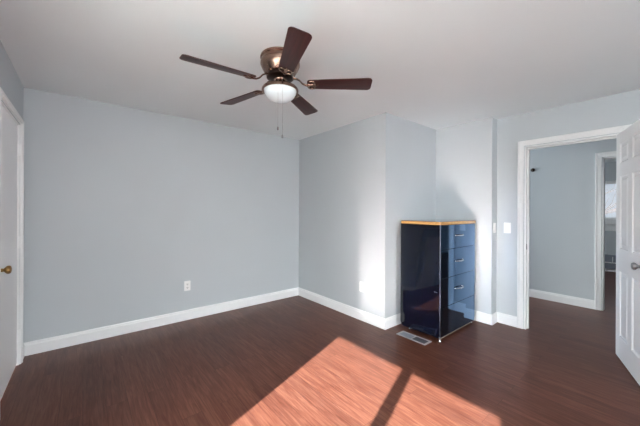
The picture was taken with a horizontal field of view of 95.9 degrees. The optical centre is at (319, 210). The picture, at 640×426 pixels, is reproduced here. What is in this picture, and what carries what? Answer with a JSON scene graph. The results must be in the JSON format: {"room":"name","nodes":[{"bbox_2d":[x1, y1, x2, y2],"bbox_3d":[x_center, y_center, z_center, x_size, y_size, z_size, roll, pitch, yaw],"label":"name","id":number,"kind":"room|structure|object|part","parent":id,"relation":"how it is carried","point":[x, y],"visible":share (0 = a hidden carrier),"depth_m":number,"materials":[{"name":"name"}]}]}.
{"room":"empty bedroom","nodes":[
{"label":"empty bedroom","id":0,"kind":"room"},
{"bbox_2d":[0,40,23,269],"bbox_3d":[-0.760,0.113,0.162,0.120,2.440,6.253,0,0,-39],"label":"wall","id":1,"kind":"structure","parent":0,"point":[10,83],"depth_m":2.18,"materials":[{"name":"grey paint"}]},
{"bbox_2d":[0,105,21,400],"bbox_3d":[-2.315,0.295,2.159,0.104,2.034,0.821,0,0,-39],"label":"door","id":2,"kind":"structure","parent":1,"relation":"in","point":[9,334],"depth_m":2.19,"materials":[{"name":"white paint"}]},
{"bbox_3d":[-2.091,0.397,1.915,0.066,0.064,0.064,0,0,-39],"label":"knob","id":3,"kind":"part","parent":2,"relation":"part of","materials":[{"name":"gold metal"}]},
{"bbox_2d":[0,87,23,365],"bbox_3d":[-2.353,0.276,2.124,0.141,2.101,0.917,0,0,-39],"label":"trim","id":4,"kind":"structure","parent":1,"relation":"attached to","point":[20,168],"depth_m":2.47,"materials":[{"name":"white paint"}]},
{"bbox_2d":[23,87,298,342],"bbox_3d":[-1.551,0.110,3.632,3.292,2.440,0.120,0,0,-39],"label":"wall","id":5,"kind":"structure","parent":0,"point":[124,207],"depth_m":3.21,"materials":[{"name":"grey paint"}]},
{"bbox_2d":[24,287,298,355],"bbox_3d":[-1.513,1.270,3.580,3.052,0.120,0.015,0,0,-39],"label":"baseboard","id":6,"kind":"structure","parent":5,"relation":"attached to","point":[66,340],"depth_m":3.21,"materials":[{"name":"white paint"}]},
{"bbox_2d":[184,281,189,290],"bbox_3d":[-1.609,0.918,3.504,0.072,0.118,0.009,0,0,-39],"label":"wall outlet","id":7,"kind":"object","parent":5,"relation":"attached to","point":[186,283],"visible":1,"depth_m":3.50,"materials":[{"name":"white plastic"}]},
{"bbox_2d":[0,0,639,161],"bbox_3d":[2.788,-1.141,3.310,10.300,0.100,6.800,0,0,-39],"label":"ceiling","id":8,"kind":"structure","parent":0,"point":[434,64],"depth_m":2.05,"materials":[{"name":"paint"}]},
{"bbox_2d":[179,27,371,137],"bbox_3d":[-0.325,-0.798,2.072,1.241,0.614,1.272,0,0,-39],"label":"ceiling fan","id":9,"kind":"object","parent":8,"relation":"hanging from","point":[280,65],"visible":1,"depth_m":2.00,"materials":[{"name":"brown wood"}]},
{"bbox_3d":[-0.636,-0.909,1.843,0.462,0.006,0.130,0,12,-35],"label":"blade","id":10,"kind":"part","parent":9,"relation":"part of","materials":[{"name":"brown wood"}]},
{"bbox_3d":[-0.628,-0.909,2.343,0.462,0.006,0.130,0,12,37],"label":"blade","id":11,"kind":"part","parent":9,"relation":"part of","materials":[{"name":"brown wood"}]},
{"bbox_3d":[-0.288,-0.821,2.087,0.234,0.088,0.234,0,0,-39],"label":"lamp shade","id":12,"kind":"part","parent":9,"relation":"part of","materials":[{"name":"white glass"}]},
{"bbox_3d":[-0.265,-0.715,2.007,0.002,0.401,0.064,0,0,-16],"label":"pull chain","id":13,"kind":"part","parent":9,"relation":"part of","materials":[{"name":"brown metal"}]},
{"bbox_3d":[-0.163,-0.907,1.680,0.130,0.006,0.462,13,-4,-17],"label":"blade","id":14,"kind":"part","parent":9,"relation":"part of","materials":[{"name":"brown wood"}]},
{"bbox_3d":[-0.149,-0.907,2.490,0.130,0.006,0.462,-12,-4,19],"label":"blade","id":15,"kind":"part","parent":9,"relation":"part of","materials":[{"name":"brown wood"}]},
{"bbox_3d":[0.138,-0.906,2.080,0.462,0.006,0.130,0,-12,1],"label":"blade","id":16,"kind":"part","parent":9,"relation":"part of","materials":[{"name":"brown wood"}]},
{"bbox_2d":[0,271,639,425],"bbox_3d":[2.777,1.399,3.310,10.300,0.100,6.800,0,0,-39],"label":"floor","id":17,"kind":"structure","parent":0,"point":[297,360],"depth_m":2.37,"materials":[{"name":"brown wood"}]},
{"bbox_2d":[396,331,431,344],"bbox_3d":[0.981,1.338,3.032,0.128,0.006,0.340,0,0,-39],"label":"floor vent","id":18,"kind":"object","parent":17,"relation":"in","point":[405,334],"visible":1,"depth_m":3.02,"materials":[{"name":"grey metal"}]},
{"bbox_2d":[400,219,475,342],"bbox_3d":[1.388,0.730,3.352,0.841,1.224,0.511,0,0,-39],"label":"dresser","id":19,"kind":"object","parent":17,"relation":"on","point":[438,255],"visible":1,"depth_m":3.12,"materials":[{"name":"black paint"}]},
{"bbox_3d":[1.073,0.728,3.119,0.016,1.154,0.466,0,0,-39],"label":"panel","id":20,"kind":"part","parent":19,"relation":"part of","materials":[{"name":"black paint"}]},
{"bbox_3d":[1.221,0.736,2.938,0.013,1.168,0.013,0,0,-6],"label":"corner post","id":21,"kind":"part","parent":19,"relation":"part of","materials":[{"name":"grey metal"}]},
{"bbox_3d":[1.529,1.157,3.201,0.793,0.296,0.022,0,0,-39],"label":"drawer","id":22,"kind":"part","parent":19,"relation":"part of","materials":[{"name":"blue"}]},
{"bbox_3d":[1.533,0.284,3.201,0.793,0.254,0.022,0,0,-39],"label":"drawer","id":23,"kind":"part","parent":19,"relation":"part of","materials":[{"name":"blue wood"}]},
{"bbox_3d":[1.532,0.562,3.201,0.793,0.293,0.022,0,0,-39],"label":"drawer","id":24,"kind":"part","parent":19,"relation":"part of","materials":[{"name":"blue wood"}]},
{"bbox_3d":[1.531,0.859,3.201,0.793,0.293,0.022,0,0,-39],"label":"drawer","id":25,"kind":"part","parent":19,"relation":"part of","materials":[{"name":"blue wood"}]},
{"bbox_2d":[299,112,391,317],"bbox_3d":[0.248,0.117,3.938,0.120,2.440,1.684,0,0,-39],"label":"wall","id":26,"kind":"structure","parent":0,"point":[345,172],"depth_m":3.71,"materials":[{"name":"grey paint"}]},
{"bbox_2d":[298,288,384,329],"bbox_3d":[0.195,1.277,3.890,0.015,0.120,1.698,0,0,-39],"label":"baseboard","id":27,"kind":"structure","parent":26,"relation":"attached to","point":[372,319],"depth_m":3.73,"materials":[{"name":"white paint"}]},
{"bbox_2d":[360,282,363,291],"bbox_3d":[0.508,0.934,3.514,0.009,0.118,0.072,0,0,-39],"label":"wall outlet","id":28,"kind":"object","parent":26,"relation":"attached to","point":[361,283],"visible":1,"depth_m":3.50,"materials":[{"name":"white plastic"}]},
{"bbox_2d":[391,115,435,315],"bbox_3d":[1.269,0.122,3.764,1.239,2.440,0.120,0,0,-39],"label":"wall","id":29,"kind":"structure","parent":0,"point":[413,144],"depth_m":3.54,"materials":[{"name":"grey paint"}]},
{"bbox_2d":[385,313,400,329],"bbox_3d":[1.148,1.282,3.582,1.100,0.120,0.015,0,0,-39],"label":"baseboard","id":30,"kind":"structure","parent":29,"relation":"attached to","point":[394,320],"depth_m":3.31,"materials":[{"name":"white paint"}]},
{"bbox_2d":[436,117,496,313],"bbox_3d":[1.902,0.125,3.751,0.274,2.440,0.701,0,0,-39],"label":"wall","id":31,"kind":"structure","parent":0,"point":[466,153],"depth_m":3.52,"materials":[{"name":"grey paint"}]},
{"bbox_2d":[474,310,491,324],"bbox_3d":[1.790,1.284,3.654,0.015,0.120,0.716,0,0,-39],"label":"baseboard","id":32,"kind":"structure","parent":31,"relation":"attached to","point":[479,316],"depth_m":3.45,"materials":[{"name":"white paint"}]},
{"bbox_2d":[491,312,496,324],"bbox_3d":[2.072,1.286,3.432,0.169,0.120,0.015,0,0,-39],"label":"baseboard","id":33,"kind":"structure","parent":31,"relation":"attached to","point":[494,315],"depth_m":3.42,"materials":[{"name":"white paint"}]},
{"bbox_2d":[496,89,639,328],"bbox_3d":[3.370,0.131,2.078,0.120,2.440,3.748,0,0,-39],"label":"wall","id":34,"kind":"structure","parent":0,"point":[620,109],"depth_m":3.33,"materials":[{"name":"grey paint"}]},
{"bbox_2d":[497,312,516,326],"bbox_3d":[2.196,1.286,3.402,0.015,0.120,0.218,0,0,-39],"label":"baseboard","id":35,"kind":"structure","parent":34,"relation":"attached to","point":[510,320],"depth_m":3.39,"materials":[{"name":"white paint"}]},
{"bbox_2d":[504,223,510,232],"bbox_3d":[2.204,0.209,3.400,0.012,0.124,0.074,0,0,-39],"label":"light switch","id":36,"kind":"object","parent":34,"relation":"attached to","point":[507,226],"visible":1,"depth_m":3.40,"materials":[{"name":"white plastic"}]},
{"bbox_2d":[517,124,631,328],"bbox_3d":[2.605,0.283,3.013,0.162,2.130,0.896,0,0,-39],"label":"door frame","id":37,"kind":"structure","parent":34,"relation":"attached to","point":[523,178],"depth_m":3.27,"materials":[{"name":"white paint"}]},
{"bbox_2d":[616,119,639,385],"bbox_3d":[2.578,0.318,2.382,0.168,2.035,0.747,0,0,33],"label":"door","id":38,"kind":"structure","parent":34,"relation":"in","point":[628,140],"depth_m":2.42,"materials":[{"name":"white paint"}]},
{"bbox_3d":[2.367,0.420,2.153,0.066,0.064,0.064,0,0,33],"label":"knob","id":39,"kind":"part","parent":38,"relation":"part of","materials":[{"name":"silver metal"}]},
{"bbox_2d":[529,138,616,309],"bbox_3d":[3.505,0.132,4.354,0.120,2.440,5.900,0,0,-39],"label":"wall","id":40,"kind":"structure","parent":0,"point":[562,182],"depth_m":4.19,"materials":[{"name":"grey paint"}]},
{"bbox_2d":[529,289,594,308],"bbox_3d":[2.759,1.289,5.152,0.015,0.120,3.126,0,0,-39],"label":"baseboard","id":41,"kind":"structure","parent":40,"relation":"attached to","point":[587,303],"depth_m":4.20,"materials":[{"name":"white paint"}]},
{"bbox_2d":[594,151,616,310],"bbox_3d":[4.087,0.289,3.625,0.142,2.130,0.914,0,0,-39],"label":"trim","id":42,"kind":"structure","parent":40,"relation":"attached to","point":[599,170],"depth_m":3.90,"materials":[{"name":"white paint"}]},
{"bbox_2d":[605,162,615,254],"bbox_3d":[6.677,0.146,6.303,0.120,2.440,4.900,0,0,-39],"label":"wall","id":43,"kind":"structure","parent":0,"point":[610,167],"depth_m":6.45,"materials":[{"name":"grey paint"}]},
{"bbox_2d":[605,254,615,271],"bbox_3d":[6.885,1.182,5.896,0.068,0.370,2.600,0,0,-39],"label":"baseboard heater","id":44,"kind":"object","parent":43,"relation":"attached to","point":[610,260],"visible":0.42,"depth_m":6.41,"materials":[{"name":"grey metal"}]},
{"bbox_2d":[605,181,615,230],"bbox_3d":[6.644,-0.094,6.282,0.140,1.120,1.130,0,0,-39],"label":"window","id":45,"kind":"structure","parent":43,"relation":"in","point":[610,225],"depth_m":6.43,"materials":[{"name":"white paint"}]},
{"bbox_2d":[605,182,615,219],"bbox_3d":[6.638,-0.210,6.276,0.026,0.844,0.938,0,0,-39],"label":"window blind","id":46,"kind":"object","parent":45,"relation":"attached to","point":[610,196],"visible":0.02,"depth_m":6.46,"materials":[{"name":"white plastic"}]},
{"bbox_3d":[6.643,0.266,6.282,0.140,0.100,1.130,0,0,-39],"label":"sill","id":47,"kind":"part","parent":45,"relation":"part of","materials":[{"name":"white paint"}]},
{"label":"outside","id":48,"kind":"structure","parent":0,"visible":0},
{"bbox_3d":[19.109,1.971,15.640,30.600,0.100,40.000,0,0,-39],"label":"ground","id":49,"kind":"structure","parent":48,"visible":0},
{"bbox_2d":[605,189,615,212],"bbox_3d":[9.746,-0.827,10.177,1.943,5.517,2.111,0,0,17],"label":"bare tree","id":50,"kind":"object","parent":49,"relation":"on","point":[610,207],"visible":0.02,"depth_m":9.87,"materials":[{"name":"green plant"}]}
]}

